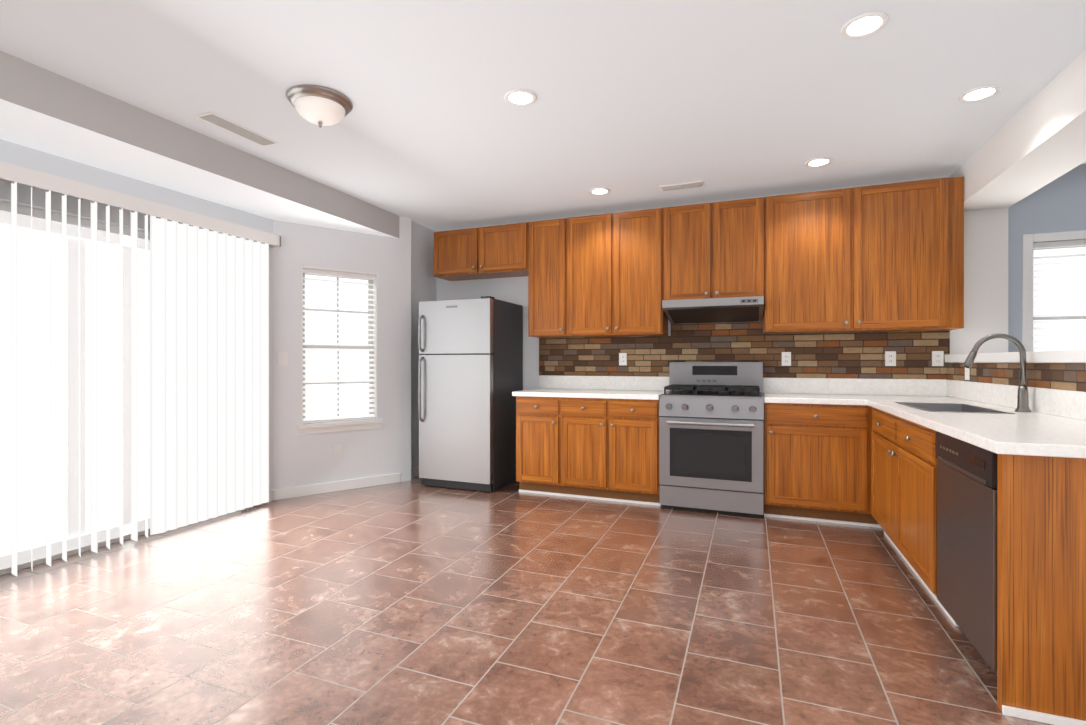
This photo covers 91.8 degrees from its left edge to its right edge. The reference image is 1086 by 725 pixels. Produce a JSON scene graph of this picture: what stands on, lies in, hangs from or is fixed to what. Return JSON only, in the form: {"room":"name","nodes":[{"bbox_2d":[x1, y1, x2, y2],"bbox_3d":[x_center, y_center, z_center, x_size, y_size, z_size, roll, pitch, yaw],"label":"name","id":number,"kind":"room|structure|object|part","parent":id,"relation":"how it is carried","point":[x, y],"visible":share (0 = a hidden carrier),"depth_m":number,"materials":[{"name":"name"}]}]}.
{"room":"kitchen","nodes":[
{"label":"kitchen","id":0,"kind":"room"},
{"bbox_2d":[0,139,272,490],"bbox_3d":[-3.536,-0.128,1.575,0.180,2.600,6.300,0,0,22],"label":"wall","id":1,"kind":"structure","parent":0,"point":[27,157],"depth_m":3.35,"materials":[{"name":"white paint"}]},
{"bbox_2d":[0,201,149,574],"bbox_3d":[-2.836,0.141,3.368,0.080,2.060,2.050,0,0,22],"label":"sliding door frame","id":2,"kind":"structure","parent":1,"relation":"in","point":[38,225],"depth_m":3.25,"materials":[{"name":"white plastic"}]},
{"bbox_2d":[0,161,280,575],"bbox_3d":[-2.787,0.046,3.042,0.127,2.200,2.940,0,0,22],"label":"vertical blinds","id":3,"kind":"object","parent":2,"relation":"attached to","point":[209,367],"visible":1,"depth_m":3.62,"materials":[{"name":"white"}]},
{"bbox_2d":[273,216,410,489],"bbox_3d":[-1.901,-0.131,4.876,1.353,2.600,0.180,0,0,-37],"label":"wall","id":4,"kind":"structure","parent":0,"point":[310,459],"depth_m":4.83,"materials":[{"name":"white paint"}]},
{"bbox_2d":[278,352,287,365],"bbox_3d":[-2.229,-0.030,4.513,0.041,0.116,0.063,0,0,22],"label":"light switch","id":5,"kind":"object","parent":4,"relation":"attached to","point":[282,358],"visible":1,"depth_m":4.51,"materials":[{"name":"white plastic"}]},
{"bbox_2d":[334,445,341,457],"bbox_3d":[-1.865,0.809,4.786,0.072,0.116,0.008,0,0,-37],"label":"electrical outlet","id":6,"kind":"object","parent":4,"relation":"attached to","point":[337,451],"visible":1,"depth_m":4.78,"materials":[{"name":"white plastic"}]},
{"bbox_2d":[297,265,382,434],"bbox_3d":[-1.875,-0.111,4.849,0.750,1.480,0.175,0,0,-37],"label":"window","id":7,"kind":"structure","parent":4,"relation":"in","point":[327,427],"depth_m":4.87,"materials":[{"name":"white"}]},
{"bbox_2d":[303,268,374,423],"bbox_3d":[-1.868,-0.145,4.839,0.644,1.369,0.040,0,0,-37],"label":"mini blind","id":8,"kind":"object","parent":7,"relation":"attached to","point":[336,274],"visible":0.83,"depth_m":4.83,"materials":[{"name":"white plastic"}]},
{"bbox_2d":[262,467,418,503],"bbox_3d":[-2.753,1.127,2.234,0.790,0.090,7.700,0,0,22],"label":"baseboard","id":9,"kind":"structure","parent":4,"relation":"attached to","point":[299,491],"depth_m":4.77,"materials":[{"name":"white wood"}]},
{"bbox_2d":[411,221,436,468],"bbox_3d":[-1.422,-0.206,5.497,0.300,2.750,0.650,0,0,22],"label":"wall","id":10,"kind":"structure","parent":0,"point":[423,283],"depth_m":5.42,"materials":[{"name":"white paint"}]},
{"bbox_2d":[0,476,1051,724],"bbox_3d":[0.746,1.223,1.062,9.000,0.100,8.500,0,0,22],"label":"floor","id":11,"kind":"structure","parent":0,"point":[414,602],"depth_m":2.36,"materials":[{"name":"tile"}]},
{"bbox_2d":[418,296,522,491],"bbox_3d":[-0.700,0.288,5.113,0.755,1.761,0.772,0,0,22],"label":"refrigerator","id":12,"kind":"object","parent":11,"relation":"on","point":[470,371],"visible":1,"depth_m":4.83,"materials":[{"name":"grey metal"}]},
{"bbox_2d":[516,396,567,496],"bbox_3d":[0.097,0.734,4.893,0.489,0.870,0.646,0,0,22],"label":"base cabinet","id":13,"kind":"object","parent":11,"relation":"on","point":[541,422],"depth_m":4.60,"materials":[{"name":"brown wood"}]},
{"bbox_2d":[568,398,660,505],"bbox_3d":[0.625,0.734,4.683,0.911,0.870,0.646,0,0,22],"label":"base cabinet","id":14,"kind":"object","parent":11,"relation":"on","point":[598,449],"depth_m":4.36,"materials":[{"name":"brown wood"}]},
{"bbox_2d":[512,375,668,399],"bbox_3d":[0.445,0.214,4.749,1.293,0.170,0.657,0,0,22],"label":"countertop","id":15,"kind":"structure","parent":14,"relation":"on","point":[605,387],"depth_m":4.88,"materials":[{"name":"white stone"}]},
{"bbox_2d":[659,362,763,516],"bbox_3d":[1.391,0.585,4.324,0.773,1.170,0.708,0,0,22],"label":"stove","id":16,"kind":"object","parent":11,"relation":"on","point":[711,437],"visible":1,"depth_m":4.08,"materials":[{"name":"grey metal"}]},
{"bbox_2d":[764,402,871,526],"bbox_3d":[2.082,0.735,4.106,0.667,0.870,0.646,0,0,22],"label":"base cabinet","id":17,"kind":"object","parent":11,"relation":"on","point":[817,462],"depth_m":3.81,"materials":[{"name":"brown wood"}]},
{"bbox_2d":[763,378,863,404],"bbox_3d":[2.076,0.215,4.101,0.658,0.170,0.661,0,0,22],"label":"countertop","id":18,"kind":"structure","parent":17,"relation":"on","point":[833,391],"depth_m":4.28,"materials":[{"name":"white stone"}]},
{"bbox_2d":[872,516,880,527],"bbox_3d":[2.671,0.735,3.872,0.705,0.870,0.646,0,0,22],"label":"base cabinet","id":19,"kind":"object","parent":11,"relation":"on","point":[874,523],"depth_m":3.74,"materials":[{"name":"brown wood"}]},
{"bbox_2d":[871,407,890,541],"bbox_3d":[2.436,0.736,3.199,0.646,0.870,0.815,0,0,22],"label":"base cabinet","id":20,"kind":"object","parent":11,"relation":"on","point":[881,420],"depth_m":3.35,"materials":[{"name":"brown wood"}]},
{"bbox_2d":[864,379,1085,458],"bbox_3d":[2.306,0.216,2.890,0.662,0.170,2.742,0,0,22],"label":"countertop","id":21,"kind":"structure","parent":20,"relation":"on","point":[1052,423],"depth_m":2.51,"materials":[{"name":"white stone"}]},
{"bbox_2d":[895,402,1014,413],"bbox_3d":[2.337,0.366,3.039,0.368,0.218,0.678,0,0,22],"label":"sink","id":22,"kind":"object","parent":21,"relation":"in","point":[948,407],"visible":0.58,"depth_m":3.28,"materials":[{"name":"silver metal"}]},
{"bbox_2d":[962,333,1030,411],"bbox_3d":[2.445,0.052,2.846,0.296,0.418,0.098,0,0,22],"label":"faucet","id":23,"kind":"object","parent":21,"relation":"on","point":[1022,401],"visible":1,"depth_m":2.79,"materials":[{"name":"silver metal"}]},
{"bbox_2d":[891,414,922,583],"bbox_3d":[2.191,0.736,2.582,0.646,0.870,0.729,0,0,22],"label":"base cabinet","id":24,"kind":"object","parent":11,"relation":"on","point":[906,436],"depth_m":2.79,"materials":[{"name":"brown wood"}]},
{"bbox_2d":[923,426,1085,724],"bbox_3d":[1.950,0.737,1.976,0.646,0.870,0.708,0,0,22],"label":"base cabinet","id":25,"kind":"object","parent":11,"relation":"on","point":[1041,588],"depth_m":1.72,"materials":[{"name":"brown wood"}]},
{"bbox_2d":[936,431,996,674],"bbox_3d":[1.923,0.738,1.971,0.602,0.868,0.598,0,0,22],"label":"dishwasher","id":26,"kind":"object","parent":25,"relation":"in","point":[967,535],"visible":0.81,"depth_m":2.00,"materials":[{"name":"grey metal"}]},
{"bbox_2d":[0,0,1085,230],"bbox_3d":[1.132,-1.502,0.744,8.050,0.150,8.200,0,0,22],"label":"ceiling","id":27,"kind":"structure","parent":0,"point":[636,104],"depth_m":2.69,"materials":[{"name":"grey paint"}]},
{"bbox_2d":[0,51,398,237],"bbox_3d":[-3.147,-1.393,1.930,0.880,0.370,7.250,0,0,22],"label":"ceiling beam","id":28,"kind":"structure","parent":27,"relation":"attached to","point":[45,110],"depth_m":3.17,"materials":[{"name":"white paint"}]},
{"bbox_2d":[195,112,278,146],"bbox_3d":[-1.866,-1.424,3.235,0.140,0.009,0.460,0,0,22],"label":"ceiling vent","id":29,"kind":"object","parent":27,"relation":"in","point":[219,121],"visible":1,"depth_m":3.21,"materials":[{"name":"white plastic"}]},
{"bbox_2d":[286,85,352,127],"bbox_3d":[-1.215,-1.353,2.869,0.336,0.150,0.336,0,0,22],"label":"flush-mount light","id":30,"kind":"object","parent":27,"relation":"attached to","point":[320,106],"visible":1,"depth_m":2.79,"materials":[{"name":"white glass"}]},
{"bbox_2d":[504,89,536,105],"bbox_3d":[-0.121,-1.425,2.833,0.176,0.008,0.176,0,0,22],"label":"recessed light","id":31,"kind":"object","parent":27,"relation":"in","point":[519,97],"visible":1,"depth_m":2.83,"materials":[{"name":"white plastic"}]},
{"bbox_2d":[589,187,609,194],"bbox_3d":[0.472,-1.426,4.384,0.176,0.008,0.176,0,0,22],"label":"recessed light","id":32,"kind":"object","parent":27,"relation":"in","point":[599,191],"visible":1,"depth_m":4.38,"materials":[{"name":"white plastic"}]},
{"bbox_2d":[659,181,703,190],"bbox_3d":[1.122,-1.425,4.261,0.340,0.009,0.130,0,0,22],"label":"ceiling vent","id":33,"kind":"object","parent":27,"relation":"in","point":[682,186],"visible":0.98,"depth_m":4.25,"materials":[{"name":"white plastic"}]},
{"bbox_2d":[805,157,831,166],"bbox_3d":[1.963,-1.426,3.750,0.176,0.008,0.176,0,0,22],"label":"recessed light","id":34,"kind":"object","parent":27,"relation":"in","point":[819,162],"visible":1,"depth_m":3.74,"materials":[{"name":"white plastic"}]},
{"bbox_2d":[840,11,888,38],"bbox_3d":[1.359,-1.424,2.225,0.176,0.008,0.176,0,0,22],"label":"recessed light","id":35,"kind":"object","parent":27,"relation":"in","point":[864,25],"visible":1,"depth_m":2.22,"materials":[{"name":"white plastic"}]},
{"bbox_2d":[958,85,1000,101],"bbox_3d":[2.315,-1.425,2.792,0.176,0.008,0.176,0,0,22],"label":"recessed light","id":36,"kind":"object","parent":27,"relation":"in","point":[979,93],"visible":1,"depth_m":2.79,"materials":[{"name":"white plastic"}]},
{"bbox_2d":[436,176,1007,389],"bbox_3d":[1.044,-0.206,4.974,5.270,2.750,0.204,0,0,22],"label":"wall","id":37,"kind":"structure","parent":0,"point":[985,272],"depth_m":3.99,"materials":[{"name":"white paint"}]},
{"bbox_2d":[434,222,527,280],"bbox_3d":[-0.579,-1.104,5.305,1.048,0.455,0.378,0,0,22],"label":"upper cabinet","id":38,"kind":"object","parent":37,"relation":"attached to","point":[496,251],"visible":1,"depth_m":5.17,"materials":[{"name":"brown wood"}]},
{"bbox_2d":[528,217,579,337],"bbox_3d":[0.125,-0.789,5.044,0.449,1.084,0.345,0,0,22],"label":"upper cabinet","id":39,"kind":"object","parent":37,"relation":"attached to","point":[549,241],"depth_m":4.89,"materials":[{"name":"brown wood"}]},
{"bbox_2d":[572,208,667,336],"bbox_3d":[0.650,-0.788,4.835,0.937,1.084,0.345,0,0,22],"label":"upper cabinet","id":40,"kind":"object","parent":37,"relation":"attached to","point":[600,275],"depth_m":4.65,"materials":[{"name":"brown wood"}]},
{"bbox_2d":[663,197,763,299],"bbox_3d":[1.455,-0.923,4.498,0.803,0.815,0.378,0,0,22],"label":"upper cabinet","id":41,"kind":"object","parent":37,"relation":"attached to","point":[713,250],"visible":0.79,"depth_m":4.35,"materials":[{"name":"brown wood"}]},
{"bbox_2d":[662,296,763,323],"bbox_3d":[1.437,-0.433,4.438,0.773,0.160,0.504,0,0,22],"label":"range hood","id":42,"kind":"object","parent":41,"relation":"attached to","point":[731,309],"visible":1,"depth_m":4.32,"materials":[{"name":"silver metal"}]},
{"bbox_2d":[539,322,949,378],"bbox_3d":[1.539,-0.111,4.659,3.392,0.480,0.018,0,0,22],"label":"backsplash","id":43,"kind":"structure","parent":37,"relation":"attached to","point":[858,355],"depth_m":4.53,"materials":[{"name":"brown tile"}]},
{"bbox_2d":[619,353,626,364],"bbox_3d":[0.752,-0.031,4.956,0.072,0.116,0.009,0,0,22],"label":"electrical outlet","id":44,"kind":"object","parent":43,"relation":"attached to","point":[622,358],"visible":1,"depth_m":4.95,"materials":[{"name":"white plastic"}]},
{"bbox_2d":[782,352,790,365],"bbox_3d":[2.054,-0.030,4.440,0.072,0.116,0.009,0,0,22],"label":"electrical outlet","id":45,"kind":"object","parent":43,"relation":"attached to","point":[786,358],"visible":1,"depth_m":4.44,"materials":[{"name":"white plastic"}]},
{"bbox_2d":[885,351,895,365],"bbox_3d":[2.751,-0.030,4.164,0.072,0.116,0.009,0,0,22],"label":"electrical outlet","id":46,"kind":"object","parent":43,"relation":"attached to","point":[890,358],"visible":1,"depth_m":4.16,"materials":[{"name":"white plastic"}]},
{"bbox_2d":[932,351,943,365],"bbox_3d":[3.039,-0.030,4.050,0.072,0.116,0.009,0,0,22],"label":"electrical outlet","id":47,"kind":"object","parent":43,"relation":"attached to","point":[937,358],"visible":1,"depth_m":4.05,"materials":[{"name":"white plastic"}]},
{"bbox_2d":[764,176,963,333],"bbox_3d":[2.440,-0.788,4.108,1.312,1.085,0.378,0,0,22],"label":"upper cabinet","id":48,"kind":"object","parent":37,"relation":"attached to","point":[873,258],"depth_m":3.95,"materials":[{"name":"brown wood"}]},
{"bbox_3d":[3.021,-0.787,3.916,0.090,1.085,0.307,0,0,22],"label":"wall cabinet filler","id":49,"kind":"part","parent":48,"relation":"part of","materials":[{"name":"brown wood"}]},
{"bbox_2d":[949,49,1085,362],"bbox_3d":[1.834,-0.126,0.306,0.360,2.600,7.900,0,0,22],"label":"wall","id":50,"kind":"structure","parent":0,"point":[1035,143],"depth_m":2.99,"materials":[{"name":"white paint"}]},
{"bbox_2d":[945,349,1085,362],"bbox_3d":[2.781,-0.029,2.700,0.425,0.060,2.749,0,0,22],"label":"trim","id":51,"kind":"structure","parent":50,"relation":"on","point":[1067,356],"depth_m":2.79,"materials":[{"name":"white wood"}]},
{"bbox_2d":[947,363,1085,391],"bbox_3d":[2.602,0.067,2.763,0.018,0.128,2.723,0,0,22],"label":"backsplash ledge","id":52,"kind":"object","parent":50,"relation":"attached to","point":[1066,376],"visible":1,"depth_m":2.82,"materials":[{"name":"brown tile"}]},
{"bbox_2d":[965,368,969,379],"bbox_3d":[2.937,0.065,3.645,0.008,0.110,0.072,0,0,22],"label":"electrical outlet","id":53,"kind":"object","parent":52,"relation":"attached to","point":[967,373],"visible":0.71,"depth_m":3.63,"materials":[{"name":"white plastic"}]},
{"bbox_2d":[1008,164,1085,351],"bbox_3d":[4.824,-0.130,3.531,2.820,2.600,0.200,0,0,22],"label":"wall","id":54,"kind":"structure","parent":0,"point":[1058,204],"depth_m":3.87,"materials":[{"name":"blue paint"}]},
{"bbox_2d":[1022,230,1085,351],"bbox_3d":[4.121,-0.335,3.740,1.200,1.230,0.150,0,0,22],"label":"window","id":55,"kind":"structure","parent":54,"relation":"in","point":[1028,240],"depth_m":3.89,"materials":[{"name":"white plastic"}]},
{"bbox_2d":[1033,240,1085,348],"bbox_3d":[4.123,-0.349,3.744,1.034,1.080,0.040,0,0,22],"label":"blinds","id":56,"kind":"object","parent":55,"relation":"attached to","point":[1058,244],"depth_m":3.87,"materials":[{"name":"white plastic"}]},
{"label":"outside","id":57,"kind":"structure","parent":0,"visible":0},
{"bbox_2d":[0,225,149,553],"bbox_3d":[-3.189,-0.129,3.427,0.001,3.000,4.000,0,0,22],"label":"sliding glass door","id":58,"kind":"structure","parent":57,"point":[24,384],"depth_m":3.39,"materials":[{"name":"glass"}]},
{"bbox_2d":[305,274,368,417],"bbox_3d":[-2.205,-0.141,5.286,0.985,2.620,1.613,0,0,22],"label":"window","id":59,"kind":"structure","parent":57,"point":[335,336],"depth_m":5.36,"materials":[{"name":"glass"}]},
{"bbox_2d":[1033,247,1085,350],"bbox_3d":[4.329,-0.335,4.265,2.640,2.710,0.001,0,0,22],"label":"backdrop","id":60,"kind":"structure","parent":57,"point":[1061,251],"depth_m":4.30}
]}

